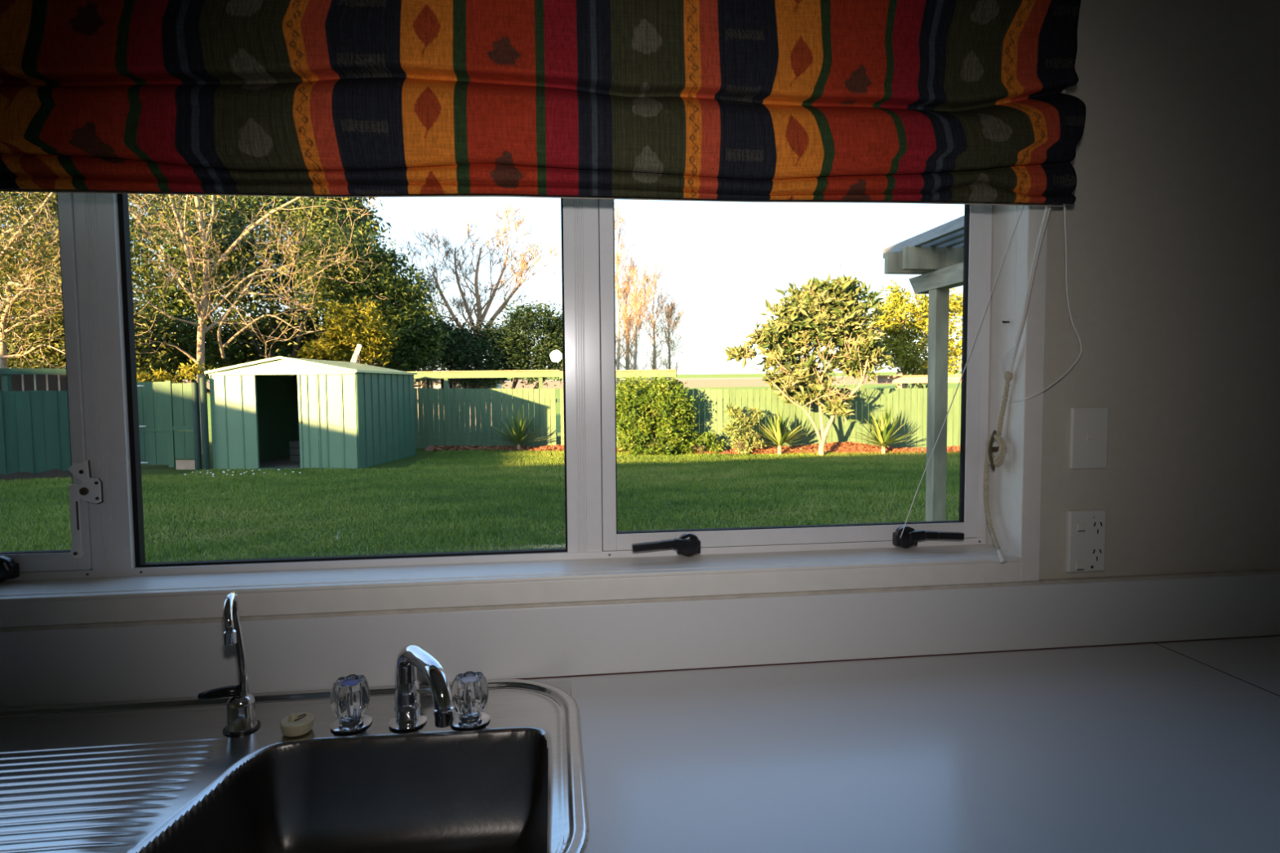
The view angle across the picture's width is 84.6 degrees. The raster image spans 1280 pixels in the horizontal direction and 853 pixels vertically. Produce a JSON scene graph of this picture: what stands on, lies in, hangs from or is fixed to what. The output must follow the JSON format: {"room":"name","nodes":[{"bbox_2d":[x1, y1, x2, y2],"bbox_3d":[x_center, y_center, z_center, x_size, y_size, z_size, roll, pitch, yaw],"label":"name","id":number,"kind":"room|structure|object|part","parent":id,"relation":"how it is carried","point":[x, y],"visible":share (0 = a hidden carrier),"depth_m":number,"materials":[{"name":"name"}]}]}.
{"room":"kitchen","nodes":[
{"label":"kitchen","id":0,"kind":"room"},
{"bbox_2d":[0,371,961,562],"bbox_3d":[7.610,-11.603,183.136,580.000,5.871,440.000,-1,3,-7],"label":"ground","id":1,"kind":"structure","parent":0,"point":[713,381],"depth_m":10.17,"materials":[{"name":"green plant"}]},
{"bbox_2d":[0,368,71,474],"bbox_3d":[-12.920,0.031,12.442,5.439,2.135,0.336,-3,4,-36],"label":"fence","id":2,"kind":"object","parent":1,"relation":"on","point":[34,427],"visible":0.56,"depth_m":13.33,"materials":[{"name":"green paint"}]},
{"bbox_3d":[-11.802,-0.001,13.158,0.100,2.100,0.100,-1,3,-7],"label":"post","id":3,"kind":"part","parent":2,"relation":"part of","materials":[{"name":"green paint"}]},
{"bbox_3d":[-12.876,-0.973,12.248,5.303,0.110,0.050,-3,4,-36],"label":"rail","id":4,"kind":"part","parent":2,"relation":"part of","materials":[{"name":"green paint"}]},
{"bbox_2d":[0,468,71,481],"bbox_3d":[-12.789,0.976,12.178,5.484,0.166,0.349,-3,4,-36],"label":"garden bed","id":5,"kind":"object","parent":1,"relation":"on","point":[55,473],"visible":0.63,"depth_m":13.28,"materials":[{"name":"soil"}]},
{"bbox_2d":[0,191,170,368],"bbox_3d":[-12.504,-2.884,14.940,4.948,7.573,4.012,-1,3,-11],"label":"bare tree","id":6,"kind":"object","parent":1,"relation":"on","point":[28,281],"visible":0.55,"depth_m":14.54,"materials":[{"name":"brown plant"}]},
{"bbox_2d":[0,191,182,382],"bbox_3d":[-15.261,-3.435,17.961,6.692,8.431,3.928,-1,3,-4],"label":"evergreen tree","id":7,"kind":"object","parent":1,"relation":"on","point":[11,362],"visible":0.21,"depth_m":17.45,"materials":[{"name":"green plant"}]},
{"bbox_2d":[137,380,195,469],"bbox_3d":[-10.012,-0.023,14.636,1.620,1.850,0.057,0,3,4],"label":"gate","id":8,"kind":"object","parent":1,"relation":"on","point":[165,409],"visible":0.59,"depth_m":14.61,"materials":[{"name":"green paint"}]},
{"bbox_3d":[-10.322,0.082,14.647,1.000,0.055,0.012,0,3,4],"label":"rail","id":9,"kind":"part","parent":8,"relation":"part of","materials":[{"name":"green paint"}]},
{"bbox_3d":[-9.762,-0.049,14.622,0.120,1.800,0.050,0,3,4],"label":"post","id":10,"kind":"part","parent":8,"relation":"part of","materials":[{"name":"green paint"}]},
{"bbox_3d":[-9.454,0.038,14.585,0.480,0.095,0.017,0,3,4],"label":"rail","id":11,"kind":"part","parent":8,"relation":"part of","materials":[{"name":"green paint"}]},
{"bbox_2d":[136,359,214,382],"bbox_3d":[-10.540,-0.321,15.539,2.228,2.374,0.812,-1,3,-7],"label":"shrub","id":12,"kind":"object","parent":1,"relation":"on","point":[163,375],"visible":0.4,"depth_m":15.54,"materials":[{"name":"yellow plant"}]},
{"bbox_2d":[191,382,202,470],"bbox_3d":[-9.130,-0.001,14.487,0.123,1.810,0.123,-1,3,-7],"label":"gate post","id":13,"kind":"object","parent":1,"relation":"on","point":[195,393],"visible":0.89,"depth_m":14.45,"materials":[{"name":"green paint"}]},
{"bbox_2d":[199,377,209,470],"bbox_3d":[-8.956,-0.052,14.473,0.123,1.910,0.123,-1,3,-7],"label":"gate post","id":14,"kind":"object","parent":1,"relation":"on","point":[202,380],"visible":0.86,"depth_m":14.43,"materials":[{"name":"green paint"}]},
{"bbox_2d":[184,469,293,476],"bbox_3d":[-7.550,0.881,13.441,2.175,0.010,1.004,-1,3,-7],"label":"daisies","id":15,"kind":"object","parent":1,"relation":"on","point":[259,469],"visible":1,"depth_m":13.40,"materials":[{"name":"white plant"}]},
{"bbox_2d":[128,193,391,394],"bbox_3d":[-13.727,-4.428,22.561,11.003,9.939,6.343,0,3,4],"label":"bare tree","id":16,"kind":"object","parent":1,"relation":"on","point":[186,336],"visible":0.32,"depth_m":22.55,"materials":[{"name":"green plant"}]},
{"bbox_2d":[128,193,407,454],"bbox_3d":[-10.104,-4.096,17.128,8.548,9.709,5.735,-1,3,-7],"label":"bare tree","id":17,"kind":"object","parent":1,"relation":"on","point":[201,304],"visible":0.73,"depth_m":17.33,"materials":[{"name":"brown plant"}]},
{"bbox_2d":[204,355,417,469],"bbox_3d":[-7.235,-0.352,15.987,3.242,2.352,3.181,0,3,4],"label":"garden shed","id":18,"kind":"object","parent":1,"relation":"on","point":[349,415],"visible":0.97,"depth_m":14.57,"materials":[{"name":"green metal"}]},
{"bbox_3d":[-8.746,-0.099,14.573,0.296,1.990,0.034,0,3,4],"label":"wall panel","id":19,"kind":"part","parent":18,"relation":"part of","materials":[{"name":"green metal"}]},
{"bbox_3d":[-8.416,-0.101,14.551,0.356,1.990,0.034,0,3,4],"label":"wall panel","id":20,"kind":"part","parent":18,"relation":"part of","materials":[{"name":"green metal"}]},
{"bbox_3d":[-8.156,-1.259,14.408,1.625,0.349,0.012,0,3,4],"label":"barge trim","id":21,"kind":"part","parent":18,"relation":"part of","materials":[{"name":"green metal"}]},
{"bbox_3d":[-8.102,-0.102,14.530,0.266,1.990,0.034,0,3,4],"label":"wall panel","id":22,"kind":"part","parent":18,"relation":"part of","materials":[{"name":"green metal"}]},
{"bbox_3d":[-7.458,0.873,14.546,1.000,0.030,0.060,0,3,4],"label":"sill","id":23,"kind":"part","parent":18,"relation":"part of","materials":[{"name":"green metal"}]},
{"bbox_2d":[288,440,300,462],"bbox_3d":[-7.582,0.550,16.143,0.600,0.460,0.600,0,3,4],"label":"crate","id":24,"kind":"object","parent":18,"relation":"on","point":[295,457],"visible":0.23,"depth_m":15.86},
{"bbox_3d":[-6.906,-0.106,14.436,0.146,1.930,0.034,0,3,4],"label":"door panel","id":25,"kind":"part","parent":18,"relation":"part of","materials":[{"name":"green metal"}]},
{"bbox_3d":[-6.716,-0.107,14.424,0.226,1.930,0.034,0,3,4],"label":"door panel","id":26,"kind":"part","parent":18,"relation":"part of","materials":[{"name":"green metal"}]},
{"bbox_3d":[-6.545,-1.266,14.298,1.625,0.349,0.012,0,3,4],"label":"barge trim","id":27,"kind":"part","parent":18,"relation":"part of","materials":[{"name":"green metal"}]},
{"bbox_3d":[-6.521,-0.109,14.422,0.156,1.990,0.034,0,3,4],"label":"wall panel","id":28,"kind":"part","parent":18,"relation":"part of","materials":[{"name":"green metal"}]},
{"bbox_3d":[-6.271,-0.110,14.405,0.336,1.990,0.034,0,3,4],"label":"wall panel","id":29,"kind":"part","parent":18,"relation":"part of","materials":[{"name":"green metal"}]},
{"bbox_3d":[-5.952,-0.111,14.384,0.296,1.990,0.034,0,3,4],"label":"wall panel","id":30,"kind":"part","parent":18,"relation":"part of","materials":[{"name":"green metal"}]},
{"bbox_3d":[-5.764,-0.119,14.543,0.034,1.985,0.335,0,3,4],"label":"wall panel","id":31,"kind":"part","parent":18,"relation":"part of","materials":[{"name":"green metal"}]},
{"bbox_3d":[-5.741,-0.138,14.881,0.034,1.985,0.335,0,3,4],"label":"wall panel","id":32,"kind":"part","parent":18,"relation":"part of","materials":[{"name":"green metal"}]},
{"bbox_3d":[-5.718,-0.157,15.219,0.034,1.985,0.335,0,3,4],"label":"wall panel","id":33,"kind":"part","parent":18,"relation":"part of","materials":[{"name":"green metal"}]},
{"bbox_3d":[-5.695,-0.176,15.556,0.034,1.985,0.335,0,3,4],"label":"wall panel","id":34,"kind":"part","parent":18,"relation":"part of","materials":[{"name":"green metal"}]},
{"bbox_3d":[-5.630,-1.214,15.835,0.012,0.045,3.170,0,3,4],"label":"eave trim","id":35,"kind":"part","parent":18,"relation":"part of","materials":[{"name":"metal"}]},
{"bbox_3d":[-5.672,-0.195,15.894,0.034,1.985,0.335,0,3,4],"label":"wall panel","id":36,"kind":"part","parent":18,"relation":"part of","materials":[{"name":"green metal"}]},
{"bbox_3d":[-5.649,-0.214,16.231,0.034,1.985,0.335,0,3,4],"label":"wall panel","id":37,"kind":"part","parent":18,"relation":"part of","materials":[{"name":"green metal"}]},
{"bbox_3d":[-5.627,-0.233,16.569,0.034,1.985,0.335,0,3,4],"label":"wall panel","id":38,"kind":"part","parent":18,"relation":"part of","materials":[{"name":"green metal"}]},
{"bbox_3d":[-5.604,-0.253,16.907,0.034,1.985,0.335,0,3,4],"label":"wall panel","id":39,"kind":"part","parent":18,"relation":"part of","materials":[{"name":"green metal"}]},
{"bbox_3d":[-5.581,-0.272,17.244,0.034,1.985,0.335,0,3,4],"label":"wall panel","id":40,"kind":"part","parent":18,"relation":"part of","materials":[{"name":"green metal"}]},
{"bbox_2d":[295,295,399,366],"bbox_3d":[-7.990,-1.482,19.313,2.703,4.235,1.710,-1,3,-7],"label":"tree","id":41,"kind":"object","parent":1,"relation":"on","point":[368,333],"visible":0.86,"depth_m":19.04,"materials":[{"name":"green plant"}]},
{"bbox_2d":[350,343,362,362],"bbox_3d":[-7.420,-1.846,18.347,0.112,0.647,0.378,2,4,36],"label":"leaning pole","id":42,"kind":"object","parent":1,"relation":"on","point":[358,347],"visible":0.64,"depth_m":18.35,"materials":[{"name":"silver metal"}]},
{"bbox_2d":[289,217,454,388],"bbox_3d":[-8.120,-2.894,21.760,4.900,6.805,3.398,-1,3,-5],"label":"evergreen tree","id":43,"kind":"object","parent":1,"relation":"on","point":[420,342],"visible":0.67,"depth_m":21.03,"materials":[{"name":"green plant"}]},
{"bbox_2d":[414,377,509,436],"bbox_3d":[-6.294,-0.780,24.953,3.200,2.150,2.700,-1,3,-7],"label":"outbuilding","id":44,"kind":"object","parent":1,"relation":"on","point":[438,383],"visible":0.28,"depth_m":23.69,"materials":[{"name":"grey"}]},
{"bbox_2d":[392,201,561,350],"bbox_3d":[-6.444,-4.248,26.720,6.778,8.883,2.954,-1,3,-13],"label":"bare tree","id":45,"kind":"object","parent":1,"relation":"on","point":[523,264],"visible":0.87,"depth_m":26.75,"materials":[{"name":"plant"}]},
{"bbox_2d":[427,295,563,437],"bbox_3d":[-4.165,-1.934,23.299,6.332,4.723,2.851,-1,3,-4],"label":"trees","id":46,"kind":"object","parent":1,"relation":"on","point":[508,349],"visible":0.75,"depth_m":22.78,"materials":[{"name":"green plant"}]},
{"bbox_2d":[613,199,649,386],"bbox_3d":[-1.215,-7.205,40.926,3.622,13.120,2.650,-1,3,-7],"label":"bare tree","id":47,"kind":"object","parent":1,"relation":"on","point":[618,260],"visible":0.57,"depth_m":40.89,"materials":[{"name":"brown plant"}]},
{"bbox_2d":[614,239,654,390],"bbox_3d":[-0.690,-5.936,42.342,2.934,10.424,2.876,1,3,18],"label":"bare tree","id":48,"kind":"object","parent":1,"relation":"on","point":[627,364],"visible":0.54,"depth_m":41.95,"materials":[{"name":"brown plant"}]},
{"bbox_2d":[617,258,660,378],"bbox_3d":[-0.117,-5.210,41.195,2.783,9.095,2.152,0,3,10],"label":"bare tree","id":49,"kind":"object","parent":1,"relation":"on","point":[634,366],"visible":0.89,"depth_m":41.13,"materials":[{"name":"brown plant"}]},
{"bbox_2d":[628,257,675,380],"bbox_3d":[0.790,-5.559,43.223,2.699,9.547,3.387,0,3,8],"label":"bare tree","id":50,"kind":"object","parent":1,"relation":"on","point":[654,353],"visible":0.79,"depth_m":43.28,"materials":[{"name":"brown plant"}]},
{"bbox_2d":[616,372,703,456],"bbox_3d":[0.340,-0.279,17.116,2.408,2.068,1.747,0,3,8],"label":"round bush","id":51,"kind":"object","parent":1,"relation":"on","point":[662,400],"visible":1,"depth_m":16.77,"materials":[{"name":"green plant"}]},
{"bbox_2d":[648,293,690,380],"bbox_3d":[1.939,-4.628,44.397,2.793,7.537,2.959,-1,3,-7],"label":"bare tree","id":52,"kind":"object","parent":1,"relation":"on","point":[680,314],"visible":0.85,"depth_m":44.30,"materials":[{"name":"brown plant"}]},
{"bbox_2d":[407,368,961,450],"bbox_3d":[1.151,-0.413,18.084,16.794,2.167,0.937,0,3,7],"label":"fence","id":53,"kind":"object","parent":1,"relation":"on","point":[427,401],"visible":0.33,"depth_m":17.80,"materials":[{"name":"green paint"}]},
{"bbox_3d":[-5.287,-0.344,19.256,0.100,2.000,0.090,-1,3,-7],"label":"post","id":54,"kind":"part","parent":53,"relation":"part of","materials":[{"name":"green paint"}]},
{"bbox_3d":[-4.427,-1.394,19.018,4.651,0.160,0.060,0,3,9],"label":"rail","id":55,"kind":"part","parent":53,"relation":"part of","materials":[{"name":"green paint"}]},
{"bbox_3d":[-4.630,-0.692,19.118,5.066,0.090,0.050,0,3,9],"label":"rail","id":56,"kind":"part","parent":53,"relation":"part of","materials":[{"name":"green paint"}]},
{"bbox_3d":[-4.623,0.207,19.168,5.066,0.090,0.050,0,3,9],"label":"rail","id":57,"kind":"part","parent":53,"relation":"part of","materials":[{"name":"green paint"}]},
{"bbox_3d":[-2.649,-0.343,18.859,0.100,2.000,0.090,-1,3,-7],"label":"post","id":58,"kind":"part","parent":53,"relation":"part of","materials":[{"name":"green paint"}]},
{"bbox_3d":[-0.603,-1.346,18.240,3.170,0.160,0.060,0,3,16],"label":"rail","id":59,"kind":"part","parent":53,"relation":"part of","materials":[{"name":"green paint"}]},
{"bbox_3d":[5.803,-0.686,17.515,7.463,0.090,0.050,0,3,0],"label":"rail","id":60,"kind":"part","parent":53,"relation":"part of","materials":[{"name":"green paint"}]},
{"bbox_3d":[6.459,-0.342,17.549,0.100,2.000,0.090,-1,3,-7],"label":"post","id":61,"kind":"part","parent":53,"relation":"part of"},
{"bbox_3d":[7.669,-1.167,17.444,3.530,0.160,0.060,0,3,0],"label":"rail","id":62,"kind":"part","parent":53,"relation":"part of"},
{"bbox_2d":[425,442,959,454],"bbox_3d":[1.550,0.526,17.668,14.972,0.224,1.517,0,3,7],"label":"garden bed","id":63,"kind":"object","parent":1,"relation":"on","point":[428,447],"visible":0.3,"depth_m":17.20,"materials":[{"name":"brown soil"}]},
{"bbox_2d":[431,441,959,454],"bbox_3d":[1.583,0.517,17.609,14.587,0.273,1.484,0,3,7],"label":"chips","id":64,"kind":"object","parent":63,"relation":"on","point":[867,446],"visible":0.62,"depth_m":17.24,"materials":[{"name":"red wood"}]},
{"bbox_2d":[490,405,551,451],"bbox_3d":[-3.173,0.032,18.268,1.724,1.226,1.588,2,4,38],"label":"spiky plant","id":65,"kind":"object","parent":64,"relation":"on","point":[518,431],"visible":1,"depth_m":18.20,"materials":[{"name":"green plant"}]},
{"bbox_2d":[720,402,767,454],"bbox_3d":[2.489,0.052,16.905,1.185,1.278,0.765,-1,3,-7],"label":"shrub","id":66,"kind":"object","parent":64,"relation":"on","point":[746,437],"visible":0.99,"depth_m":16.82,"materials":[{"name":"green plant"}]},
{"bbox_2d":[751,408,810,454],"bbox_3d":[3.310,0.091,16.698,1.590,1.181,1.396,-1,3,-7],"label":"spiky plant","id":67,"kind":"object","parent":64,"relation":"on","point":[779,436],"visible":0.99,"depth_m":16.62,"materials":[{"name":"green plant"}]},
{"bbox_3d":[3.319,0.530,16.726,0.098,0.300,0.098,-1,3,-7],"label":"stem","id":68,"kind":"part","parent":67,"relation":"part of","materials":[{"name":"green plant"}]},
{"bbox_2d":[846,405,919,453],"bbox_3d":[5.779,0.045,16.752,1.779,1.228,1.741,-1,3,-7],"label":"spiky plant","id":69,"kind":"object","parent":64,"relation":"on","point":[882,436],"visible":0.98,"depth_m":16.58,"materials":[{"name":"green plant"}]},
{"bbox_3d":[5.774,0.543,16.676,0.098,0.240,0.098,-1,3,-7],"label":"stem","id":70,"kind":"part","parent":69,"relation":"part of","materials":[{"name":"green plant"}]},
{"bbox_2d":[691,431,726,453],"bbox_3d":[1.673,0.409,17.090,0.905,0.610,0.564,-1,3,-7],"label":"shrub","id":71,"kind":"object","parent":63,"relation":"on","point":[714,447],"visible":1,"depth_m":17.04,"materials":[{"name":"green plant"}]},
{"bbox_2d":[724,255,895,456],"bbox_3d":[4.080,-1.673,16.190,4.083,4.796,2.128,-2,3,-21],"label":"tree","id":72,"kind":"object","parent":1,"relation":"on","point":[827,314],"visible":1,"depth_m":16.08,"materials":[{"name":"green plant"}]},
{"bbox_2d":[861,279,963,430],"bbox_3d":[8.216,-1.948,20.680,3.723,4.745,2.228,-1,3,-4],"label":"tree","id":73,"kind":"object","parent":1,"relation":"on","point":[905,362],"visible":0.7,"depth_m":20.37,"materials":[{"name":"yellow plant"}]},
{"bbox_2d":[882,215,964,521],"bbox_3d":[3.283,0.139,3.445,3.050,2.566,3.230,-1,3,-7],"label":"pergola","id":74,"kind":"object","parent":1,"relation":"on","point":[936,254],"visible":0.3,"depth_m":4.45,"materials":[{"name":"white paint"}]},
{"bbox_3d":[1.905,0.247,4.522,0.090,2.252,0.090,-1,3,-7],"label":"post","id":75,"kind":"part","parent":74,"relation":"part of","materials":[{"name":"white wood"}]},
{"bbox_2d":[956,292,963,342],"bbox_3d":[8.836,-1.522,16.812,2.472,4.348,2.137,0,3,10],"label":"tree","id":76,"kind":"object","parent":1,"relation":"on","point":[959,335],"visible":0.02,"depth_m":16.98,"materials":[{"name":"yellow plant"}]},
{"bbox_2d":[1039,0,1279,579],"bbox_3d":[-0.480,0.125,1.219,4.340,2.398,0.140,-1,3,-7],"label":"wall","id":77,"kind":"structure","parent":0,"point":[1173,221],"depth_m":1.31,"materials":[{"name":"paint"}]},
{"bbox_2d":[0,192,1048,627],"bbox_3d":[-0.520,-0.246,1.185,2.504,1.092,0.154,-1,3,-7],"label":"window","id":78,"kind":"structure","parent":77,"relation":"in","point":[105,576],"depth_m":1.25,"materials":[{"name":"paint"}]},
{"bbox_3d":[-1.050,0.234,1.155,0.044,0.043,0.024,-1,3,-7],"label":"handle","id":79,"kind":"part","parent":78,"relation":"part of","materials":[{"name":"black plastic"}]},
{"bbox_3d":[-1.310,-0.222,1.117,0.768,0.937,0.016,-1,3,-7],"label":"sash","id":80,"kind":"part","parent":78,"relation":"part of","materials":[{"name":"white metal"}]},
{"bbox_3d":[-0.941,0.159,1.172,0.019,0.125,0.003,-1,3,-7],"label":"stay arm","id":81,"kind":"part","parent":78,"relation":"part of","materials":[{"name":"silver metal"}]},
{"bbox_3d":[-0.932,0.076,1.171,0.033,0.040,0.002,-1,3,-7],"label":"backing plate","id":82,"kind":"part","parent":78,"relation":"part of","materials":[{"name":"grey metal"}]},
{"bbox_3d":[-0.917,0.107,1.172,0.034,0.044,0.003,-1,3,-7],"label":"stay plate","id":83,"kind":"part","parent":78,"relation":"part of","materials":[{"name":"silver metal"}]},
{"bbox_3d":[-0.917,0.108,1.174,0.036,0.045,0.002,-1,3,-7],"label":"backing plate","id":84,"kind":"part","parent":78,"relation":"part of","materials":[{"name":"grey metal"}]},
{"bbox_3d":[-0.510,0.258,1.189,2.420,0.007,0.106,-1,3,-7],"label":"sill","id":85,"kind":"part","parent":78,"relation":"part of","materials":[{"name":"paint"}]},
{"bbox_3d":[0.039,0.214,1.273,0.107,0.021,0.015,-1,3,-10],"label":"lever","id":86,"kind":"part","parent":78,"relation":"part of","materials":[{"name":"black plastic"}]},
{"bbox_3d":[0.089,0.217,1.294,0.044,0.043,0.024,-1,3,-7],"label":"handle","id":87,"kind":"part","parent":78,"relation":"part of","materials":[{"name":"black plastic"}]},
{"bbox_3d":[0.292,-0.246,1.313,0.734,0.937,0.016,-1,3,-7],"label":"sash","id":88,"kind":"part","parent":78,"relation":"part of","materials":[{"name":"white metal"}]},
{"bbox_3d":[0.508,0.211,1.346,0.044,0.043,0.024,-1,3,-7],"label":"handle","id":89,"kind":"part","parent":78,"relation":"part of","materials":[{"name":"black plastic"}]},
{"bbox_3d":[0.562,0.207,1.338,0.107,0.021,0.015,-1,3,-4],"label":"lever","id":90,"kind":"part","parent":78,"relation":"part of","materials":[{"name":"black plastic"}]},
{"bbox_2d":[900,205,1024,537],"bbox_3d":[0.593,-0.106,1.288,0.215,0.633,0.020,0,3,16],"label":"string","id":91,"kind":"object","parent":78,"relation":"attached to","point":[1023,206],"visible":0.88,"depth_m":1.29,"materials":[{"name":"white fabric"}]},
{"bbox_2d":[988,430,999,471],"bbox_3d":[0.673,0.045,1.325,0.033,0.077,0.013,-1,3,-7],"label":"cleat","id":92,"kind":"object","parent":78,"relation":"attached to","point":[991,449],"visible":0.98,"depth_m":1.32,"materials":[{"name":"brown metal"}]},
{"bbox_3d":[0.674,0.043,1.327,0.030,0.010,0.010,-1,3,-7],"label":"post","id":93,"kind":"part","parent":92,"relation":"part of","materials":[{"name":"silver"}]},
{"bbox_3d":[0.711,-0.261,1.278,0.039,1.092,0.032,-1,3,-7],"label":"architrave","id":94,"kind":"part","parent":78,"relation":"part of","materials":[{"name":"paint"}]},
{"bbox_2d":[0,0,1085,206],"bbox_3d":[-0.534,-0.614,1.031,2.514,0.565,0.138,-1,3,-7],"label":"blind","id":95,"kind":"object","parent":77,"relation":"attached to","point":[868,101],"visible":1,"depth_m":1.04,"materials":[{"name":"fabric"}]},
{"bbox_2d":[982,205,1052,563],"bbox_3d":[0.675,-0.099,1.268,0.069,0.692,0.149,-2,4,-29],"label":"blind cord","id":96,"kind":"object","parent":95,"relation":"hanging from","point":[998,460],"visible":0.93,"depth_m":1.29,"materials":[{"name":"white fabric"}]},
{"bbox_3d":[0.654,0.235,1.273,0.011,0.024,0.021,-1,3,-7],"label":"cord","id":97,"kind":"part","parent":96,"relation":"part of","materials":[{"name":"white fabric"}]},
{"bbox_2d":[1009,204,1082,403],"bbox_3d":[0.749,-0.244,1.254,0.112,0.406,0.102,-1,3,-7],"label":"cord","id":98,"kind":"object","parent":95,"relation":"hanging from","point":[1064,205],"visible":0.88,"depth_m":1.26,"materials":[{"name":"white fabric"}]},
{"bbox_2d":[0,568,1279,631],"bbox_3d":[-0.460,0.305,1.154,4.118,0.006,0.012,-1,3,-7],"label":"trim","id":99,"kind":"structure","parent":77,"relation":"attached to","point":[1064,580],"depth_m":1.21,"materials":[{"name":"white wood"}]},
{"bbox_2d":[0,573,1279,707],"bbox_3d":[-0.460,0.368,1.156,4.118,0.120,0.016,-1,3,-7],"label":"backsplash","id":100,"kind":"structure","parent":77,"relation":"attached to","point":[64,666],"depth_m":1.20,"materials":[{"name":"paint"}]},
{"bbox_2d":[517,635,1279,679],"bbox_3d":[-0.459,0.429,1.158,4.118,0.001,0.016,-1,3,-7],"label":"trim","id":101,"kind":"structure","parent":77,"relation":"attached to","point":[1269,635],"depth_m":1.26,"materials":[{"name":"grey"}]},
{"bbox_2d":[1064,509,1106,572],"bbox_3d":[0.829,0.213,1.307,0.076,0.116,0.015,-1,3,-7],"label":"power socket","id":102,"kind":"object","parent":77,"relation":"attached to","point":[1086,529],"visible":1,"depth_m":1.30,"materials":[{"name":"white plastic"}]},
{"bbox_2d":[1068,406,1108,469],"bbox_3d":[0.829,0.021,1.299,0.075,0.115,0.011,-1,3,-7],"label":"light switch","id":103,"kind":"object","parent":77,"relation":"attached to","point":[1088,426],"visible":1,"depth_m":1.29,"materials":[{"name":"white plastic"}]},
{"bbox_3d":[-0.268,1.464,-0.346,4.340,0.100,3.440,-1,3,-7],"label":"floor","id":104,"kind":"structure","parent":0,"visible":0},
{"bbox_3d":[-0.731,0.920,0.852,3.490,0.860,0.572,-1,3,-7],"label":"base cabinet","id":105,"kind":"object","parent":104,"relation":"on","visible":0},
{"bbox_2d":[528,643,1279,852],"bbox_3d":[-0.731,0.469,0.832,3.498,0.038,0.601,-1,3,-7],"label":"benchtop","id":106,"kind":"object","parent":105,"relation":"on","point":[1152,748],"visible":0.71,"depth_m":0.92,"materials":[{"name":"white laminate"}]},
{"bbox_2d":[0,671,588,852],"bbox_3d":[-0.895,0.495,0.827,1.650,0.212,0.540,-1,3,-7],"label":"sink","id":107,"kind":"object","parent":106,"relation":"in","point":[154,775],"depth_m":0.99,"materials":[{"name":"silver metal"}]},
{"bbox_2d":[197,591,261,736],"bbox_3d":[-0.574,0.336,1.002,0.111,0.212,0.070,2,4,37],"label":"tap","id":108,"kind":"object","parent":107,"relation":"on","point":[242,720],"visible":1,"depth_m":1.01,"materials":[{"name":"silver metal"}]},
{"bbox_3d":[-0.607,0.384,1.017,0.056,0.018,0.017,-1,3,-7],"label":"lever","id":109,"kind":"part","parent":108,"relation":"part of","materials":[{"name":"black plastic"}]},
{"bbox_3d":[-0.569,0.312,0.984,0.019,0.161,0.085,-2,3,-19],"label":"spout","id":110,"kind":"part","parent":108,"relation":"part of","materials":[{"name":"silver metal"}]},
{"bbox_2d":[280,712,314,737],"bbox_3d":[-0.496,0.428,1.019,0.045,0.024,0.045,-1,3,-7],"label":"plug","id":111,"kind":"object","parent":107,"relation":"on","point":[295,724],"visible":1,"depth_m":1.01,"materials":[{"name":"beige rubber"}]},
{"bbox_3d":[-0.336,0.525,0.842,0.450,0.142,0.351,-1,3,-7],"label":"bowl","id":112,"kind":"part","parent":107,"relation":"part of","materials":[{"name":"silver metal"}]},
{"bbox_3d":[-0.427,0.407,1.038,0.058,0.066,0.058,-1,3,-7],"label":"tap handle","id":113,"kind":"part","parent":107,"relation":"part of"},
{"bbox_2d":[388,643,455,730],"bbox_3d":[-0.310,0.379,0.991,0.054,0.124,0.176,-3,4,-35],"label":"spout","id":114,"kind":"object","parent":107,"relation":"on","point":[407,717],"visible":1,"depth_m":1.01,"materials":[{"name":"silver metal"}]},
{"bbox_3d":[-0.302,0.351,0.989,0.031,0.068,0.161,-3,4,-40],"label":"spout","id":115,"kind":"part","parent":114,"relation":"part of","materials":[{"name":"silver metal"}]},
{"bbox_3d":[-0.253,0.405,1.046,0.058,0.066,0.058,-1,3,-7],"label":"tap handle","id":116,"kind":"part","parent":107,"relation":"part of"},
{"bbox_3d":[1.436,0.941,0.168,0.606,0.860,1.260,-1,3,-7],"label":"base cabinet","id":117,"kind":"object","parent":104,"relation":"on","visible":0},
{"bbox_2d":[1155,635,1279,696],"bbox_3d":[1.392,0.474,0.439,0.620,0.038,1.899,-1,3,-7],"label":"benchtop","id":118,"kind":"object","parent":117,"relation":"on","point":[1255,661],"visible":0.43,"depth_m":1.26,"materials":[{"name":"white laminate"}]}
]}

